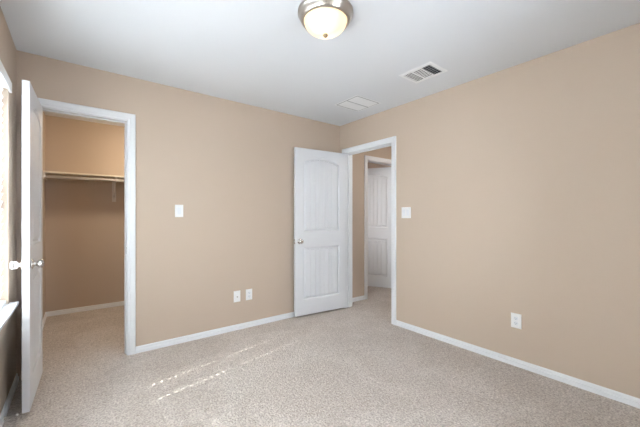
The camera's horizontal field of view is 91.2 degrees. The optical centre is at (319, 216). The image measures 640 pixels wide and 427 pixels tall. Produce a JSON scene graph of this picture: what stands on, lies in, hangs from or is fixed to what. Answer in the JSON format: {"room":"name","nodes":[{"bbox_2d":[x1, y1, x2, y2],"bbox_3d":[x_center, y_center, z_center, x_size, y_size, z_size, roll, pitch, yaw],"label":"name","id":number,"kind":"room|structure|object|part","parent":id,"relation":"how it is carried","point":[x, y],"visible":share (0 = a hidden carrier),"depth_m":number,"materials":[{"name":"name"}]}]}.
{"room":"empty bedroom","nodes":[
{"label":"empty bedroom","id":0,"kind":"room"},
{"bbox_2d":[0,6,16,413],"bbox_3d":[-1.159,-0.009,0.783,0.160,2.440,3.737,0,0,-38],"label":"wall","id":1,"kind":"structure","parent":0,"point":[8,52],"depth_m":2.04,"materials":[{"name":"beige paint"}]},
{"bbox_2d":[0,60,11,309],"bbox_3d":[-1.171,-0.156,0.897,0.078,1.432,2.839,0,0,-38],"label":"window blind","id":2,"kind":"object","parent":1,"relation":"attached to","point":[5,82],"visible":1,"depth_m":1.98,"materials":[{"name":"white"}]},
{"bbox_3d":[-1.178,0.550,0.891,0.040,0.020,2.839,0,0,-38],"label":"rail","id":3,"kind":"part","parent":2,"relation":"part of","materials":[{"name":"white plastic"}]},
{"bbox_2d":[0,373,18,426],"bbox_3d":[-1.139,1.182,0.900,0.014,0.058,3.577,0,0,-38],"label":"baseboard","id":4,"kind":"structure","parent":1,"relation":"attached to","point":[9,398],"depth_m":2.00,"materials":[{"name":"white wood"}]},
{"bbox_2d":[4,413,18,419],"bbox_3d":[-1.837,1.189,1.863,0.062,0.022,0.022,0,0,-38],"label":"spring","id":5,"kind":"object","parent":4,"relation":"attached to","point":[17,414],"visible":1,"depth_m":1.86,"materials":[{"name":"metal"}]},
{"bbox_2d":[0,301,18,330],"bbox_3d":[-1.176,0.576,0.892,0.146,0.020,2.940,0,0,-38],"label":"window sill","id":6,"kind":"structure","parent":1,"relation":"attached to","point":[6,311],"depth_m":1.87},
{"bbox_2d":[43,112,123,316],"bbox_3d":[-2.253,-0.009,3.603,1.882,2.440,1.833,0,0,-38],"label":"wall","id":7,"kind":"structure","parent":0,"point":[83,229],"depth_m":4.00,"materials":[{"name":"beige paint"}]},
{"bbox_2d":[43,171,123,201],"bbox_3d":[-2.608,-0.361,4.138,1.560,0.323,0.322,0,0,-38],"label":"closet shelf","id":8,"kind":"object","parent":7,"relation":"attached to","point":[47,175],"visible":0.68,"depth_m":3.88,"materials":[{"name":"beige paint"}]},
{"bbox_3d":[-2.529,-0.460,4.036,1.552,0.033,0.033,0,0,-38],"label":"hanging rod","id":9,"kind":"part","parent":8,"relation":"part of","materials":[{"name":"white metal"}]},
{"bbox_2d":[43,301,123,326],"bbox_3d":[-2.181,1.182,3.586,1.560,0.058,1.718,0,0,-38],"label":"baseboard","id":10,"kind":"structure","parent":7,"relation":"attached to","point":[121,303],"depth_m":3.99,"materials":[{"name":"white wood"}]},
{"bbox_2d":[17,50,339,379],"bbox_3d":[-1.037,-0.009,3.312,3.448,2.440,0.115,0,0,-38],"label":"wall","id":11,"kind":"structure","parent":0,"point":[229,164],"depth_m":3.13,"materials":[{"name":"beige paint"}]},
{"bbox_2d":[10,80,44,413],"bbox_3d":[-1.955,0.181,2.136,0.159,2.012,0.620,0,0,-36],"label":"door","id":12,"kind":"structure","parent":11,"relation":"in","point":[32,263],"depth_m":1.96,"materials":[{"name":"white paint"}]},
{"bbox_3d":[-1.855,0.296,1.915,0.062,0.064,0.064,0,0,-36],"label":"knob","id":13,"kind":"part","parent":12,"relation":"part of","materials":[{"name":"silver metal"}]},
{"bbox_3d":[-1.780,0.296,1.894,0.025,0.058,0.002,0,0,-36],"label":"latch plate","id":14,"kind":"part","parent":12,"relation":"part of","materials":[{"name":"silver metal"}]},
{"bbox_3d":[-1.776,0.296,1.972,0.062,0.064,0.064,0,0,-36],"label":"knob","id":15,"kind":"part","parent":12,"relation":"part of","materials":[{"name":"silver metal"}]},
{"bbox_2d":[21,95,135,379],"bbox_3d":[-1.962,0.155,2.597,0.734,2.112,0.151,0,0,-38],"label":"door frame","id":16,"kind":"structure","parent":11,"relation":"attached to","point":[51,106],"depth_m":2.74,"materials":[{"name":"white wood"}]},
{"bbox_2d":[175,205,182,216],"bbox_3d":[-1.346,-0.055,2.994,0.074,0.118,0.010,0,0,-38],"label":"light switch","id":17,"kind":"object","parent":11,"relation":"attached to","point":[178,208],"visible":1,"depth_m":2.99,"materials":[{"name":"white plastic"}]},
{"bbox_2d":[136,312,294,353],"bbox_3d":[-0.679,1.182,3.508,2.411,0.058,0.014,0,0,-38],"label":"baseboard","id":18,"kind":"structure","parent":11,"relation":"attached to","point":[147,347],"depth_m":3.16,"materials":[{"name":"white wood"}]},
{"bbox_2d":[234,290,239,301],"bbox_3d":[-0.884,0.854,3.348,0.074,0.118,0.017,0,0,-38],"label":"outlet","id":19,"kind":"object","parent":11,"relation":"attached to","point":[236,293],"visible":1,"depth_m":3.35,"materials":[{"name":"white plastic"}]},
{"bbox_2d":[246,289,251,299],"bbox_3d":[-0.777,0.854,3.436,0.074,0.118,0.009,0,0,-38],"label":"wall outlet","id":20,"kind":"object","parent":11,"relation":"attached to","point":[248,291],"visible":1,"depth_m":3.43,"materials":[{"name":"white plastic"}]},
{"bbox_2d":[0,0,639,126],"bbox_3d":[0.435,-1.289,3.346,5.817,0.120,5.840,0,0,-38],"label":"ceiling","id":21,"kind":"structure","parent":0,"point":[258,53],"depth_m":2.19,"materials":[{"name":"white paint"}]},
{"bbox_2d":[298,0,352,38],"bbox_3d":[0.033,-1.152,1.882,0.334,0.153,0.334,0,0,-38],"label":"ceiling light","id":22,"kind":"object","parent":21,"relation":"attached to","point":[323,19],"visible":1,"depth_m":1.80,"materials":[{"name":"white glass"}]},
{"bbox_3d":[0.033,-1.138,1.882,0.258,0.089,0.258,0,0,-38],"label":"lamp shade","id":23,"kind":"part","parent":22,"relation":"part of","materials":[{"name":"beige glass"}]},
{"bbox_2d":[335,95,380,111],"bbox_3d":[0.409,-1.226,3.409,0.364,0.006,0.358,0,0,-38],"label":"ceiling vent","id":24,"kind":"object","parent":21,"relation":"in","point":[357,103],"visible":1,"depth_m":3.38,"materials":[{"name":"white metal"}]},
{"bbox_2d":[399,61,447,82],"bbox_3d":[0.881,-1.225,2.680,0.258,0.008,0.312,0,0,-38],"label":"ceiling vent","id":25,"kind":"object","parent":21,"relation":"in","point":[428,70],"visible":1,"depth_m":2.67,"materials":[{"name":"white metal"}]},
{"bbox_2d":[3,286,639,426],"bbox_3d":[0.435,1.271,3.346,5.817,0.120,5.840,0,0,-38],"label":"floor","id":26,"kind":"structure","parent":0,"point":[350,366],"depth_m":2.29,"materials":[{"name":"beige carpet"}]},
{"bbox_2d":[352,146,390,297],"bbox_3d":[1.817,-0.009,4.021,1.934,2.440,2.565,0,0,-38],"label":"wall","id":27,"kind":"structure","parent":0,"point":[357,159],"depth_m":4.52,"materials":[{"name":"beige paint"}]},
{"bbox_2d":[352,295,364,301],"bbox_3d":[1.772,1.182,3.986,1.819,0.058,2.335,0,0,-38],"label":"baseboard","id":28,"kind":"structure","parent":27,"relation":"attached to","point":[359,298],"depth_m":4.51,"materials":[{"name":"white wood"}]},
{"bbox_2d":[364,155,390,298],"bbox_3d":[0.971,0.155,4.915,0.902,2.112,0.151,0,0,-38],"label":"door frame","id":29,"kind":"structure","parent":27,"relation":"attached to","point":[370,159],"depth_m":4.60,"materials":[{"name":"white wood"}]},
{"bbox_2d":[368,167,390,287],"bbox_3d":[0.890,0.181,5.342,0.778,2.012,0.151,0,0,23],"label":"door","id":30,"kind":"structure","parent":27,"relation":"in","point":[379,179],"depth_m":5.28,"materials":[{"name":"white paint"}]},
{"bbox_2d":[368,162,390,167],"bbox_3d":[0.586,-0.009,5.860,2.300,2.440,1.850,0,0,-38],"label":"wall","id":31,"kind":"structure","parent":0,"point":[370,165],"depth_m":6.77,"materials":[{"name":"beige paint"}]},
{"bbox_2d":[340,23,639,398],"bbox_3d":[1.459,-0.009,2.809,0.115,2.440,3.737,0,0,-38],"label":"wall","id":32,"kind":"structure","parent":0,"point":[520,184],"depth_m":2.46,"materials":[{"name":"beige paint"}]},
{"bbox_2d":[293,147,345,316],"bbox_3d":[0.017,0.181,3.922,0.778,2.012,0.148,0,0,-32],"label":"door","id":33,"kind":"structure","parent":32,"relation":"in","point":[319,241],"depth_m":3.90,"materials":[{"name":"white paint"}]},
{"bbox_2d":[342,136,395,324],"bbox_3d":[0.624,0.155,3.889,0.151,2.112,0.898,0,0,-38],"label":"door frame","id":34,"kind":"structure","parent":32,"relation":"attached to","point":[391,141],"depth_m":3.82,"materials":[{"name":"white wood"}]},
{"bbox_2d":[402,207,410,217],"bbox_3d":[0.930,-0.043,3.390,0.010,0.118,0.120,0,0,-38],"label":"light switch","id":35,"kind":"object","parent":32,"relation":"attached to","point":[406,211],"visible":1,"depth_m":3.38,"materials":[{"name":"white plastic"}]},
{"bbox_2d":[511,312,521,328],"bbox_3d":[1.590,0.845,2.539,0.009,0.118,0.076,0,0,-38],"label":"wall outlet","id":36,"kind":"object","parent":32,"relation":"attached to","point":[516,319],"visible":1,"depth_m":2.54,"materials":[{"name":"white plastic"}]},
{"bbox_2d":[396,320,639,408],"bbox_3d":[1.651,1.182,2.457,0.014,0.058,2.625,0,0,-38],"label":"baseboard","id":37,"kind":"structure","parent":32,"relation":"attached to","point":[609,393],"depth_m":2.43,"materials":[{"name":"white wood"}]}
]}

